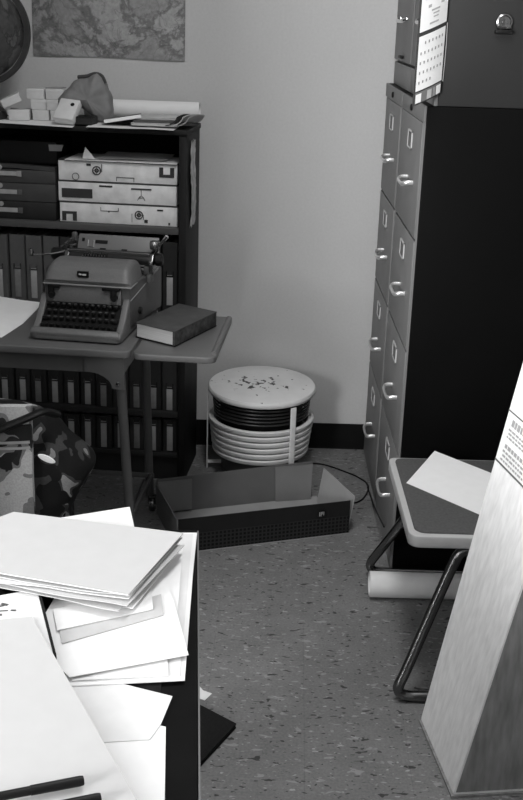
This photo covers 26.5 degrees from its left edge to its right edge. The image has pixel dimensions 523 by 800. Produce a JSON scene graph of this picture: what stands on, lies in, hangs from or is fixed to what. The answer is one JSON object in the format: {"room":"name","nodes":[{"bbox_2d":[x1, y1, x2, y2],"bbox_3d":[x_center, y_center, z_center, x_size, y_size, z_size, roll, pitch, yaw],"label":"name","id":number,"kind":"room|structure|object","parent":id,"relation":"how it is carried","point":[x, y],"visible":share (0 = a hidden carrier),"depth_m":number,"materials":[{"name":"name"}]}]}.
{"room":"office","nodes":[
{"label":"office","id":0,"kind":"room"},
{"bbox_2d":[0,0,397,423],"bbox_3d":[-0.013,-1.094,3.772,2.530,2.760,0.100,2,19,0],"label":"wall","id":1,"kind":"structure","parent":0,"point":[291,94],"depth_m":3.81,"materials":[{"name":"paint"}]},
{"bbox_2d":[32,0,184,60],"bbox_3d":[-0.502,-1.303,3.643,0.504,0.353,0.005,2,19,0],"label":"map","id":2,"kind":"object","parent":1,"relation":"attached to","point":[125,29],"visible":1,"depth_m":3.67},
{"bbox_2d":[196,419,364,449],"bbox_3d":[-0.052,0.125,4.139,2.330,0.096,0.014,2,19,0],"label":"baseboard","id":3,"kind":"structure","parent":1,"relation":"attached to","point":[323,435],"depth_m":4.14,"materials":[{"name":"black rubber"}]},
{"bbox_2d":[74,445,522,799],"bbox_3d":[-1.070,0.993,1.806,4.340,0.060,5.000,2,19,0],"label":"floor","id":4,"kind":"structure","parent":0,"point":[296,651],"depth_m":2.79,"materials":[{"name":"plastic"}]},
{"bbox_2d":[0,398,95,517],"bbox_3d":[-0.688,0.290,2.744,0.553,0.668,0.291,2,19,0],"label":"duffel bag","id":5,"kind":"object","parent":4,"relation":"on","point":[44,464],"visible":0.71,"depth_m":2.62,"materials":[{"name":"fabric"}]},
{"bbox_2d":[0,115,200,478],"bbox_3d":[-0.683,-0.344,3.780,0.924,1.180,0.258,4,19,5],"label":"bookcase","id":6,"kind":"object","parent":4,"relation":"on","point":[177,142],"depth_m":3.70,"materials":[{"name":"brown wood"}]},
{"bbox_2d":[0,367,15,399],"bbox_3d":[-0.860,-0.149,3.847,0.053,0.255,0.203,4,19,5],"label":"binder","id":7,"kind":"object","parent":6,"relation":"on","point":[7,375],"visible":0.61,"depth_m":3.78,"materials":[{"name":"black plastic"}]},
{"bbox_2d":[0,226,19,297],"bbox_3d":[-0.849,-0.446,3.743,0.053,0.262,0.203,4,19,5],"label":"binder","id":8,"kind":"object","parent":6,"relation":"on","point":[5,277],"visible":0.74,"depth_m":3.65,"materials":[{"name":"grey cardboard"}]},
{"bbox_2d":[0,0,30,118],"bbox_3d":[-0.898,-1.117,3.519,0.292,0.432,0.292,-12,24,-35],"label":"globe","id":9,"kind":"object","parent":6,"relation":"on","point":[15,30],"visible":1,"depth_m":3.47,"materials":[{"name":"metal"}]},
{"bbox_2d":[9,227,35,300],"bbox_3d":[-0.791,-0.447,3.750,0.053,0.262,0.203,4,19,5],"label":"binder","id":10,"kind":"object","parent":6,"relation":"on","point":[17,251],"visible":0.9,"depth_m":3.65,"materials":[{"name":"grey cardboard"}]},
{"bbox_2d":[15,368,31,400],"bbox_3d":[-0.800,-0.149,3.854,0.053,0.255,0.203,4,19,5],"label":"binder","id":11,"kind":"object","parent":6,"relation":"on","point":[22,375],"visible":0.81,"depth_m":3.78,"materials":[{"name":"black plastic"}]},
{"bbox_2d":[0,200,59,220],"bbox_3d":[-0.817,-0.649,3.696,0.331,0.057,0.204,4,19,5],"label":"box file","id":12,"kind":"object","parent":6,"relation":"on","point":[8,208],"visible":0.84,"depth_m":3.60,"materials":[{"name":"cardboard"}]},
{"bbox_2d":[0,182,58,202],"bbox_3d":[-0.815,-0.705,3.676,0.331,0.057,0.204,4,19,5],"label":"box file","id":13,"kind":"object","parent":12,"relation":"on","point":[13,191],"visible":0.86,"depth_m":3.58,"materials":[{"name":"cardboard"}]},
{"bbox_2d":[0,162,58,183],"bbox_3d":[-0.813,-0.760,3.657,0.331,0.059,0.204,4,19,5],"label":"box file","id":14,"kind":"object","parent":13,"relation":"on","point":[9,171],"visible":0.62,"depth_m":3.56,"materials":[{"name":"cardboard"}]},
{"bbox_2d":[0,134,71,163],"bbox_3d":[-0.740,-0.822,3.639,0.238,0.070,0.182,4,19,5],"label":"box","id":15,"kind":"object","parent":14,"relation":"on","point":[16,148],"visible":0.88,"depth_m":3.56,"materials":[{"name":"black cardboard"}]},
{"bbox_2d":[0,116,74,127],"bbox_3d":[-0.716,-0.888,3.543,0.275,0.001,0.295,2,19,0],"label":"loose paper","id":16,"kind":"object","parent":6,"relation":"on","point":[31,121],"visible":0.49,"depth_m":3.50,"materials":[{"name":"paper"}]},
{"bbox_2d":[8,108,31,119],"bbox_3d":[-0.778,-0.922,3.584,0.066,0.032,0.076,0,19,-4],"label":"box","id":17,"kind":"object","parent":16,"relation":"on","point":[14,113],"visible":0.88,"depth_m":3.55,"materials":[{"name":"cardboard"}]},
{"bbox_2d":[0,92,20,107],"bbox_3d":[-0.801,-0.959,3.548,0.068,0.050,0.039,-2,20,-10],"label":"box","id":18,"kind":"object","parent":17,"relation":"on","point":[9,100],"visible":1,"depth_m":3.53,"materials":[{"name":"cardboard"}]},
{"bbox_2d":[32,109,50,119],"bbox_3d":[-0.707,-0.927,3.603,0.053,0.032,0.076,3,19,3],"label":"box","id":19,"kind":"object","parent":16,"relation":"on","point":[37,114],"visible":0.66,"depth_m":3.57,"materials":[{"name":"cardboard"}]},
{"bbox_2d":[31,99,47,109],"bbox_3d":[-0.715,-0.961,3.602,0.053,0.032,0.076,1,19,-2],"label":"box","id":20,"kind":"object","parent":19,"relation":"on","point":[39,104],"visible":0.59,"depth_m":3.57,"materials":[{"name":"cardboard"}]},
{"bbox_2d":[26,87,47,98],"bbox_3d":[-0.723,-0.992,3.591,0.056,0.032,0.076,2,19,2],"label":"box","id":21,"kind":"object","parent":20,"relation":"on","point":[32,92],"visible":0.8,"depth_m":3.56,"materials":[{"name":"cardboard"}]},
{"bbox_2d":[50,110,55,120],"bbox_3d":[-0.653,-0.925,3.604,0.050,0.032,0.076,2,19,0],"label":"box","id":22,"kind":"object","parent":16,"relation":"on","point":[52,112],"visible":0.27,"depth_m":3.57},
{"bbox_2d":[46,99,58,109],"bbox_3d":[-0.659,-0.956,3.593,0.056,0.032,0.076,3,19,3],"label":"box","id":23,"kind":"object","parent":22,"relation":"on","point":[52,104],"visible":0.39,"depth_m":3.56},
{"bbox_2d":[45,88,67,99],"bbox_3d":[-0.660,-0.992,3.596,0.059,0.032,0.076,3,19,3],"label":"box","id":24,"kind":"object","parent":23,"relation":"on","point":[54,94],"visible":0.57,"depth_m":3.56,"materials":[{"name":"cardboard"}]},
{"bbox_2d":[46,87,66,88],"bbox_3d":[-0.663,-1.009,3.588,0.058,0.005,0.034,6,20,12],"label":"paper scrap","id":25,"kind":"object","parent":24,"relation":"on","point":[46,87],"visible":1,"depth_m":3.58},
{"bbox_2d":[53,98,81,124],"bbox_3d":[-0.604,-0.899,3.464,0.070,0.076,0.074,6,20,13],"label":"box","id":26,"kind":"object","parent":16,"relation":"on","point":[66,112],"visible":1,"depth_m":3.45,"materials":[{"name":"white cardboard"}]},
{"bbox_2d":[25,228,51,301],"bbox_3d":[-0.736,-0.441,3.737,0.053,0.262,0.203,4,19,5],"label":"binder","id":27,"kind":"object","parent":6,"relation":"on","point":[34,267],"visible":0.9,"depth_m":3.64,"materials":[{"name":"grey cardboard"}]},
{"bbox_2d":[30,369,47,402],"bbox_3d":[-0.745,-0.143,3.841,0.053,0.255,0.203,4,19,5],"label":"binder","id":28,"kind":"object","parent":6,"relation":"on","point":[39,380],"visible":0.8,"depth_m":3.77,"materials":[{"name":"black plastic"}]},
{"bbox_2d":[42,229,67,291],"bbox_3d":[-0.679,-0.439,3.739,0.053,0.262,0.203,4,19,5],"label":"binder","id":29,"kind":"object","parent":6,"relation":"on","point":[51,238],"visible":0.2,"depth_m":3.63,"materials":[{"name":"grey cardboard"}]},
{"bbox_2d":[47,370,63,403],"bbox_3d":[-0.688,-0.142,3.842,0.053,0.255,0.203,4,19,5],"label":"binder","id":30,"kind":"object","parent":6,"relation":"on","point":[55,377],"visible":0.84,"depth_m":3.77,"materials":[{"name":"black plastic"}]},
{"bbox_2d":[63,371,80,404],"bbox_3d":[-0.633,-0.138,3.837,0.053,0.255,0.203,4,19,5],"label":"binder","id":31,"kind":"object","parent":6,"relation":"on","point":[71,379],"visible":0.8,"depth_m":3.77,"materials":[{"name":"black plastic"}]},
{"bbox_2d":[64,411,80,437],"bbox_3d":[-0.640,0.071,3.900,0.053,0.118,0.203,4,19,5],"label":"binder","id":32,"kind":"object","parent":6,"relation":"on","point":[72,420],"visible":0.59,"depth_m":3.80,"materials":[{"name":"black plastic"}]},
{"bbox_2d":[59,230,85,247],"bbox_3d":[-0.623,-0.435,3.732,0.053,0.262,0.203,4,19,5],"label":"binder","id":33,"kind":"object","parent":6,"relation":"on","point":[63,238],"visible":0.03,"depth_m":3.63,"materials":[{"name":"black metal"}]},
{"bbox_2d":[75,115,97,125],"bbox_3d":[-0.553,-0.878,3.484,0.060,0.026,0.070,4,19,7],"label":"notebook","id":34,"kind":"object","parent":6,"relation":"on","point":[86,120],"visible":0.98,"depth_m":3.45,"materials":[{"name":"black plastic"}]},
{"bbox_2d":[80,372,95,405],"bbox_3d":[-0.576,-0.135,3.833,0.053,0.255,0.203,4,19,5],"label":"binder","id":35,"kind":"object","parent":6,"relation":"on","point":[87,379],"visible":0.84,"depth_m":3.76,"materials":[{"name":"black plastic"}]},
{"bbox_2d":[80,412,96,446],"bbox_3d":[-0.584,0.073,3.900,0.053,0.118,0.203,4,19,5],"label":"binder","id":36,"kind":"object","parent":6,"relation":"on","point":[88,420],"visible":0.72,"depth_m":3.81,"materials":[{"name":"black plastic"}]},
{"bbox_2d":[76,230,101,246],"bbox_3d":[-0.568,-0.428,3.717,0.053,0.262,0.203,4,19,5],"label":"binder","id":37,"kind":"object","parent":6,"relation":"on","point":[86,231],"visible":0.02,"depth_m":3.72,"materials":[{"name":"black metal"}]},
{"bbox_2d":[96,374,112,407],"bbox_3d":[-0.520,-0.128,3.818,0.053,0.255,0.203,4,19,5],"label":"binder","id":38,"kind":"object","parent":6,"relation":"on","point":[104,391],"visible":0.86,"depth_m":3.75,"materials":[{"name":"black plastic"}]},
{"bbox_2d":[96,413,113,448],"bbox_3d":[-0.528,0.078,3.891,0.053,0.118,0.203,4,19,5],"label":"binder","id":39,"kind":"object","parent":6,"relation":"on","point":[104,422],"visible":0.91,"depth_m":3.80,"materials":[{"name":"black plastic"}]},
{"bbox_2d":[100,231,118,234],"bbox_3d":[-0.512,-0.429,3.723,0.053,0.262,0.203,4,19,5],"label":"binder","id":40,"kind":"object","parent":6,"relation":"on","point":[102,232],"visible":0.02,"depth_m":3.72,"materials":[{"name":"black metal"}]},
{"bbox_2d":[59,200,178,226],"bbox_3d":[-0.449,-0.631,3.663,0.386,0.065,0.208,4,19,5],"label":"storage box","id":41,"kind":"object","parent":6,"relation":"on","point":[72,211],"visible":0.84,"depth_m":3.57,"materials":[{"name":"cardboard"}]},
{"bbox_2d":[58,180,178,205],"bbox_3d":[-0.450,-0.694,3.642,0.386,0.065,0.208,4,19,5],"label":"storage box","id":42,"kind":"object","parent":41,"relation":"on","point":[69,190],"visible":0.68,"depth_m":3.54,"materials":[{"name":"cardboard"}]},
{"bbox_2d":[58,151,178,184],"bbox_3d":[-0.446,-0.756,3.619,0.386,0.065,0.208,4,19,5],"label":"storage box","id":43,"kind":"object","parent":42,"relation":"on","point":[146,173],"visible":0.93,"depth_m":3.52,"materials":[{"name":"cardboard"}]},
{"bbox_2d":[65,153,178,164],"bbox_3d":[-0.435,-0.778,3.582,0.360,0.002,0.170,4,19,5],"label":"loose paper","id":44,"kind":"object","parent":43,"relation":"on","point":[79,156],"visible":0.56,"depth_m":3.53,"materials":[{"name":"paper"}]},
{"bbox_2d":[83,147,94,158],"bbox_3d":[-0.546,-0.783,3.522,0.040,0.035,0.017,4,19,5],"label":"folded card","id":45,"kind":"object","parent":44,"relation":"on","point":[87,155],"visible":1,"depth_m":3.52,"materials":[{"name":"white paper"}]},
{"bbox_2d":[98,151,174,160],"bbox_3d":[-0.403,-0.788,3.591,0.227,0.007,0.150,3,19,3],"label":"loose paper","id":46,"kind":"object","parent":44,"relation":"on","point":[110,154],"visible":1,"depth_m":3.59,"materials":[{"name":"paper"}]},
{"bbox_2d":[113,367,128,407],"bbox_3d":[-0.464,-0.126,3.819,0.053,0.255,0.203,4,19,5],"label":"binder","id":47,"kind":"object","parent":6,"relation":"on","point":[127,370],"visible":0.16,"depth_m":3.75,"materials":[{"name":"black plastic"}]},
{"bbox_2d":[113,414,129,448],"bbox_3d":[-0.471,0.080,3.892,0.053,0.118,0.203,4,19,5],"label":"binder","id":48,"kind":"object","parent":6,"relation":"on","point":[116,437],"visible":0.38,"depth_m":3.80,"materials":[{"name":"black plastic"}]},
{"bbox_2d":[116,232,134,235],"bbox_3d":[-0.455,-0.422,3.711,0.053,0.262,0.203,4,19,5],"label":"binder","id":49,"kind":"object","parent":6,"relation":"on","point":[119,233],"visible":0.02,"depth_m":3.72,"materials":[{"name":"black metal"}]},
{"bbox_2d":[87,121,178,130],"bbox_3d":[-0.394,-0.870,3.516,0.290,0.004,0.235,2,19,0],"label":"loose paper","id":50,"kind":"object","parent":6,"relation":"on","point":[99,124],"visible":0.44,"depth_m":3.45,"materials":[{"name":"paper"}]},
{"bbox_2d":[58,72,113,121],"bbox_3d":[-0.561,-0.971,3.555,0.183,0.156,0.118,4,19,5],"label":"sack","id":51,"kind":"object","parent":50,"relation":"on","point":[92,90],"visible":0.84,"depth_m":3.51,"materials":[{"name":"fabric"}]},
{"bbox_2d":[107,119,133,123],"bbox_3d":[-0.431,-0.886,3.530,0.115,0.010,0.100,0,19,-4],"label":"notebook","id":52,"kind":"object","parent":50,"relation":"on","point":[132,120],"visible":0.23,"depth_m":3.48,"materials":[{"name":"paper"}]},
{"bbox_2d":[103,113,140,122],"bbox_3d":[-0.438,-0.884,3.487,0.119,0.040,0.093,-1,20,-9],"label":"pamphlet","id":53,"kind":"object","parent":50,"relation":"on","point":[134,116],"visible":0.98,"depth_m":3.44,"materials":[{"name":"white paper"}]},
{"bbox_2d":[131,121,177,126],"bbox_3d":[-0.329,-0.870,3.492,0.146,0.008,0.109,3,19,3],"label":"pamphlet","id":54,"kind":"object","parent":50,"relation":"on","point":[133,122],"visible":0.56,"depth_m":3.44,"materials":[{"name":"grey paper"}]},
{"bbox_2d":[134,119,177,123],"bbox_3d":[-0.329,-0.882,3.501,0.138,0.008,0.109,2,19,1],"label":"pamphlet","id":55,"kind":"object","parent":54,"relation":"on","point":[135,120],"visible":0.48,"depth_m":3.45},
{"bbox_2d":[137,114,178,119],"bbox_3d":[-0.328,-0.894,3.509,0.130,0.008,0.109,1,19,-2],"label":"pamphlet","id":56,"kind":"object","parent":55,"relation":"on","point":[143,116],"visible":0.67,"depth_m":3.47,"materials":[{"name":"grey paper"}]},
{"bbox_2d":[129,358,142,408],"bbox_3d":[-0.409,-0.123,3.816,0.053,0.255,0.203,4,19,5],"label":"binder","id":57,"kind":"object","parent":6,"relation":"on","point":[135,368],"visible":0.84,"depth_m":3.74,"materials":[{"name":"black plastic"}]},
{"bbox_2d":[129,415,143,449],"bbox_3d":[-0.415,0.082,3.890,0.053,0.118,0.203,4,19,5],"label":"binder","id":58,"kind":"object","parent":6,"relation":"on","point":[136,430],"visible":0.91,"depth_m":3.80,"materials":[{"name":"black plastic"}]},
{"bbox_2d":[84,99,200,116],"bbox_3d":[-0.394,-0.960,3.676,0.380,0.062,0.062,3,19,3],"label":"paper roll","id":59,"kind":"object","parent":6,"relation":"on","point":[122,107],"visible":0.5,"depth_m":3.65,"materials":[{"name":"paper"}]},
{"bbox_2d":[133,233,151,236],"bbox_3d":[-0.399,-0.422,3.713,0.053,0.262,0.203,4,19,5],"label":"binder","id":60,"kind":"object","parent":6,"relation":"on","point":[135,234],"visible":0.02,"depth_m":3.71,"materials":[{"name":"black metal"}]},
{"bbox_2d":[150,361,161,409],"bbox_3d":[-0.351,-0.120,3.811,0.053,0.255,0.203,4,19,5],"label":"binder","id":61,"kind":"object","parent":6,"relation":"on","point":[155,366],"visible":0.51,"depth_m":3.73,"materials":[{"name":"black plastic"}]},
{"bbox_2d":[152,417,162,451],"bbox_3d":[-0.359,0.088,3.877,0.053,0.118,0.203,4,19,5],"label":"binder","id":62,"kind":"object","parent":6,"relation":"on","point":[156,421],"visible":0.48,"depth_m":3.78,"materials":[{"name":"black plastic"}]},
{"bbox_2d":[150,234,167,311],"bbox_3d":[-0.345,-0.414,3.695,0.053,0.262,0.203,4,19,5],"label":"binder","id":63,"kind":"object","parent":6,"relation":"on","point":[160,237],"visible":0.02,"depth_m":3.65,"materials":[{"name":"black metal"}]},
{"bbox_2d":[162,361,177,410],"bbox_3d":[-0.296,-0.115,3.802,0.053,0.255,0.203,4,19,5],"label":"binder","id":64,"kind":"object","parent":6,"relation":"on","point":[169,369],"visible":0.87,"depth_m":3.72,"materials":[{"name":"black plastic"}]},
{"bbox_2d":[162,418,177,451],"bbox_3d":[-0.301,0.090,3.878,0.053,0.118,0.203,4,19,5],"label":"binder","id":65,"kind":"object","parent":6,"relation":"on","point":[169,425],"visible":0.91,"depth_m":3.79,"materials":[{"name":"black plastic"}]},
{"bbox_2d":[162,235,178,310],"bbox_3d":[-0.287,-0.414,3.702,0.053,0.262,0.203,4,19,5],"label":"binder","id":66,"kind":"object","parent":6,"relation":"on","point":[170,247],"visible":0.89,"depth_m":3.60,"materials":[{"name":"black plastic"}]},
{"bbox_2d":[165,114,188,125],"bbox_3d":[-0.258,-0.883,3.497,0.039,0.036,0.150,7,20,15],"label":"magazine","id":67,"kind":"object","parent":6,"relation":"on","point":[178,118],"visible":0.48,"depth_m":3.45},
{"bbox_2d":[171,114,194,125],"bbox_3d":[-0.240,-0.883,3.497,0.039,0.036,0.150,7,20,15],"label":"magazine","id":68,"kind":"object","parent":6,"relation":"on","point":[184,119],"visible":0.55,"depth_m":3.45,"materials":[{"name":"grey paper"}]},
{"bbox_2d":[177,114,204,125],"bbox_3d":[-0.222,-0.882,3.497,0.039,0.036,0.150,7,20,15],"label":"magazine","id":69,"kind":"object","parent":6,"relation":"on","point":[196,118],"visible":1,"depth_m":3.49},
{"bbox_2d":[0,530,200,799],"bbox_3d":[-0.443,0.789,1.220,0.742,0.750,1.400,1,19,-4],"label":"desk","id":70,"kind":"object","parent":4,"relation":"on","point":[181,720],"visible":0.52,"depth_m":1.30,"materials":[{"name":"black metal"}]},
{"bbox_2d":[0,592,56,659],"bbox_3d":[-0.391,0.306,1.423,0.232,0.021,0.181,-4,20,-17],"label":"pad","id":71,"kind":"object","parent":70,"relation":"on","point":[18,604],"visible":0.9,"depth_m":1.48,"materials":[{"name":"white paper"}]},
{"bbox_2d":[0,617,136,799],"bbox_3d":[-0.295,0.360,1.252,0.228,0.010,0.448,-6,21,-21],"label":"loose paper","id":72,"kind":"object","parent":70,"relation":"on","point":[47,734],"visible":0.96,"depth_m":1.24,"materials":[{"name":"paper"}]},
{"bbox_2d":[0,776,83,799],"bbox_3d":[-0.251,0.397,1.121,0.145,0.011,0.011,-4,20,-21],"label":"pen","id":73,"kind":"object","parent":72,"relation":"on","point":[77,781],"visible":1,"depth_m":1.13,"materials":[{"name":"black plastic"}]},
{"bbox_2d":[63,793,101,799],"bbox_3d":[-0.221,0.407,1.102,0.125,0.014,0.011,-6,21,-20],"label":"pen","id":74,"kind":"object","parent":72,"relation":"on","point":[95,796],"visible":1,"depth_m":1.12,"materials":[{"name":"black plastic"}]},
{"bbox_2d":[0,589,161,692],"bbox_3d":[-0.333,0.316,1.443,0.446,0.001,0.175,19,25,39],"label":"folder","id":75,"kind":"object","parent":70,"relation":"on","point":[154,686],"visible":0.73,"depth_m":1.36,"materials":[{"name":"paper"}]},
{"bbox_2d":[61,507,133,526],"bbox_3d":[-0.264,0.208,1.695,0.160,0.001,0.181,-4,20,-17],"label":"loose paper","id":76,"kind":"object","parent":70,"relation":"on","point":[121,516],"visible":0.24,"depth_m":1.76,"materials":[{"name":"paper"}]},
{"bbox_2d":[73,684,172,742],"bbox_3d":[-0.178,0.365,1.309,0.142,0.001,0.136,2,19,0],"label":"loose paper","id":77,"kind":"object","parent":70,"relation":"on","point":[118,712],"visible":0.75,"depth_m":1.31,"materials":[{"name":"paper"}]},
{"bbox_2d":[66,533,196,686],"bbox_3d":[-0.172,0.279,1.555,0.186,0.007,0.418,0,19,-6],"label":"document folder","id":78,"kind":"object","parent":70,"relation":"on","point":[176,666],"visible":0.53,"depth_m":1.50,"materials":[{"name":"white paper"}]},
{"bbox_2d":[46,578,187,676],"bbox_3d":[-0.208,0.296,1.476,0.196,0.001,0.241,-2,20,-12],"label":"envelope","id":79,"kind":"object","parent":78,"relation":"on","point":[159,638],"visible":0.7,"depth_m":1.43,"materials":[{"name":"paper"}]},
{"bbox_2d":[59,594,162,643],"bbox_3d":[-0.198,0.291,1.485,0.164,0.001,0.065,-8,22,-26],"label":"loose paper","id":80,"kind":"object","parent":79,"relation":"on","point":[79,632],"visible":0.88,"depth_m":1.47,"materials":[{"name":"paper"}]},
{"bbox_2d":[53,589,152,630],"bbox_3d":[-0.210,0.283,1.502,0.151,0.001,0.054,-8,21,-25],"label":"loose paper","id":81,"kind":"object","parent":80,"relation":"on","point":[67,617],"visible":0.65,"depth_m":1.49,"materials":[{"name":"paper"}]},
{"bbox_2d":[70,659,167,680],"bbox_3d":[-0.186,0.327,1.403,0.135,0.001,0.089,-1,20,-8],"label":"loose paper","id":82,"kind":"object","parent":78,"relation":"on","point":[157,668],"visible":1,"depth_m":1.37,"materials":[{"name":"paper"}]},
{"bbox_2d":[158,548,182,611],"bbox_3d":[-0.162,0.267,1.572,0.097,0.001,0.273,2,19,0],"label":"loose paper","id":83,"kind":"object","parent":78,"relation":"on","point":[172,572],"visible":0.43,"depth_m":1.61,"materials":[{"name":"paper"}]},
{"bbox_2d":[105,726,165,799],"bbox_3d":[-0.170,0.399,1.216,0.130,0.001,0.234,0,19,-4],"label":"loose paper","id":84,"kind":"object","parent":70,"relation":"on","point":[141,763],"visible":0.44,"depth_m":1.22,"materials":[{"name":"paper"}]},
{"bbox_2d":[123,544,177,608],"bbox_3d":[-0.304,0.242,1.587,0.373,0.002,0.203,2,19,0],"label":"loose paper","id":85,"kind":"object","parent":70,"relation":"on","point":[141,594],"visible":0.11,"depth_m":1.54,"materials":[{"name":"paper"}]},
{"bbox_2d":[0,583,122,610],"bbox_3d":[-0.317,0.241,1.580,0.374,0.003,0.193,4,19,5],"label":"loose paper","id":86,"kind":"object","parent":85,"relation":"on","point":[97,604],"visible":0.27,"depth_m":1.50,"materials":[{"name":"paper"}]},
{"bbox_3d":[-0.319,0.234,1.590,0.374,0.004,0.193,2,19,0],"label":"loose paper","id":87,"kind":"object","parent":86,"relation":"on","visible":0},
{"bbox_2d":[1,545,184,605],"bbox_3d":[-0.308,0.237,1.577,0.374,0.004,0.192,3,19,4],"label":"loose paper","id":88,"kind":"object","parent":87,"relation":"on","point":[120,601],"visible":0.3,"depth_m":1.51,"materials":[{"name":"paper"}]},
{"bbox_2d":[0,577,144,598],"bbox_3d":[-0.311,0.232,1.581,0.374,0.006,0.197,2,19,0],"label":"loose paper","id":89,"kind":"object","parent":88,"relation":"on","point":[2,580],"visible":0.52,"depth_m":1.51,"materials":[{"name":"paper"}]},
{"bbox_2d":[0,537,181,595],"bbox_3d":[-0.305,0.227,1.585,0.373,0.008,0.206,2,19,0],"label":"loose paper","id":90,"kind":"object","parent":89,"relation":"on","point":[15,578],"visible":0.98,"depth_m":1.52,"materials":[{"name":"paper"}]},
{"bbox_2d":[0,512,182,595],"bbox_3d":[-0.320,0.210,1.619,0.365,0.002,0.199,7,20,14],"label":"manila folder","id":91,"kind":"object","parent":90,"relation":"on","point":[112,558],"visible":1,"depth_m":1.60,"materials":[{"name":"white paper"}]},
{"bbox_2d":[0,309,231,526],"bbox_3d":[-0.551,0.098,3.293,0.882,0.676,0.476,3,19,4],"label":"table","id":92,"kind":"object","parent":4,"relation":"on","point":[18,348],"visible":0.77,"depth_m":3.02,"materials":[{"name":"grey metal"}]},
{"bbox_2d":[0,296,39,337],"bbox_3d":[-0.772,-0.252,3.268,0.198,0.001,0.475,2,19,0],"label":"loose paper","id":93,"kind":"object","parent":92,"relation":"on","point":[13,312],"visible":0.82,"depth_m":3.29,"materials":[{"name":"paper"}]},
{"bbox_2d":[28,232,168,343],"bbox_3d":[-0.474,-0.337,3.149,0.400,0.260,0.367,4,19,7],"label":"typewriter","id":94,"kind":"object","parent":92,"relation":"on","point":[96,290],"visible":1,"depth_m":3.07,"materials":[{"name":"grey metal"}]},
{"bbox_2d":[43,255,141,288],"bbox_3d":[-0.469,-0.368,3.127,0.271,0.060,0.199,2,19,0],"label":"hood","id":95,"kind":"object","parent":94,"relation":"attached to","point":[66,271],"depth_m":3.07,"materials":[{"name":"grey metal"}]},
{"bbox_2d":[135,304,216,346],"bbox_3d":[-0.240,-0.214,3.145,0.140,0.044,0.271,10,21,23],"label":"book","id":96,"kind":"object","parent":92,"relation":"on","point":[175,325],"visible":1,"depth_m":3.09,"materials":[{"name":"paper"},{"name":"cardboard"}]},
{"bbox_2d":[200,687,211,699],"bbox_3d":[-0.148,0.698,2.639,0.056,0.001,0.050,18,25,39],"label":"paper scrap","id":97,"kind":"object","parent":4,"relation":"on","point":[204,695],"visible":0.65,"depth_m":2.64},
{"bbox_2d":[200,705,235,766],"bbox_3d":[-0.197,0.733,2.515,0.251,0.012,0.219,12,22,26],"label":"portfolio","id":98,"kind":"object","parent":4,"relation":"on","point":[215,728],"visible":0.21,"depth_m":2.49,"materials":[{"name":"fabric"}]},
{"bbox_2d":[155,461,354,550],"bbox_3d":[-0.023,0.330,3.501,0.573,0.132,0.287,-5,20,-18],"label":"box","id":99,"kind":"object","parent":4,"relation":"on","point":[268,504],"visible":0.94,"depth_m":3.54,"materials":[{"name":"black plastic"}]},
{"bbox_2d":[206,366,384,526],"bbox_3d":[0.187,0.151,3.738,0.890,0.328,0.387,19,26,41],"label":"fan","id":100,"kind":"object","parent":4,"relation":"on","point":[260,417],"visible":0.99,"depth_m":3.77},
{"bbox_2d":[363,83,409,500],"bbox_3d":[0.711,-0.351,3.716,0.695,1.320,0.466,2,19,0],"label":"filing cabinet","id":101,"kind":"object","parent":4,"relation":"on","point":[389,158],"visible":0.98,"depth_m":3.65,"materials":[{"name":"metal"}]},
{"bbox_2d":[393,0,414,91],"bbox_3d":[0.737,-1.271,3.406,0.624,0.620,0.443,2,19,0],"label":"storage cabinet","id":102,"kind":"object","parent":101,"relation":"on","point":[406,8],"visible":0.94,"depth_m":3.43,"materials":[{"name":"grey metal"}]},
{"bbox_2d":[368,571,461,599],"bbox_3d":[0.468,0.516,3.095,0.335,0.069,0.071,2,19,0],"label":"paper roll","id":103,"kind":"object","parent":4,"relation":"on","point":[384,584],"visible":0.59,"depth_m":3.06,"materials":[{"name":"paper"}]},
{"bbox_2d":[366,458,494,701],"bbox_3d":[0.580,0.223,2.793,0.539,0.840,0.644,2,19,0],"label":"chair","id":104,"kind":"object","parent":4,"relation":"on","point":[428,520],"visible":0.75,"depth_m":2.62,"materials":[{"name":"plastic"}]},
{"bbox_2d":[407,451,490,513],"bbox_3d":[0.524,0.217,2.803,0.227,0.001,0.424,-14,25,-39],"label":"loose paper","id":105,"kind":"object","parent":104,"relation":"on","point":[460,483],"visible":0.75,"depth_m":2.83,"materials":[{"name":"paper"}]},
{"bbox_2d":[375,93,522,569],"bbox_3d":[0.708,-0.192,3.261,0.695,1.320,0.478,2,19,0],"label":"filing cabinet","id":106,"kind":"object","parent":4,"relation":"on","point":[454,350],"visible":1,"depth_m":3.00,"materials":[{"name":"metal"}]},
{"bbox_2d":[410,0,522,108],"bbox_3d":[0.735,-1.112,2.954,0.624,0.620,0.507,2,19,0],"label":"storage cabinet","id":107,"kind":"object","parent":106,"relation":"on","point":[484,68],"visible":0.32,"depth_m":2.78,"materials":[{"name":"grey metal"}]},
{"bbox_2d":[412,0,447,105],"bbox_3d":[0.426,-0.991,2.697,0.095,0.539,0.012,-11,23,-33],"label":"wall calendar","id":108,"kind":"object","parent":107,"relation":"attached to","point":[432,20],"visible":1,"depth_m":2.73,"materials":[{"name":"white paper"}]},
{"bbox_2d":[494,13,512,33],"bbox_3d":[0.600,-0.929,2.741,0.044,0.050,0.018,2,19,0],"label":"clip","id":109,"kind":"object","parent":107,"relation":"attached to","point":[504,21],"visible":1,"depth_m":2.74,"materials":[{"name":"silver metal"}]},
{"bbox_2d":[419,364,522,798],"bbox_3d":[0.688,0.190,2.267,0.586,1.254,0.267,-1,19,-7],"label":"carton","id":110,"kind":"object","parent":4,"relation":"on","point":[471,721],"visible":1,"depth_m":2.30,"materials":[{"name":"cardboard"}]},
{"bbox_2d":[500,420,522,480],"bbox_3d":[0.527,0.111,2.237,0.017,0.090,0.181,-2,20,-10],"label":"print","id":111,"kind":"object","parent":110,"relation":"on","point":[511,447],"depth_m":2.28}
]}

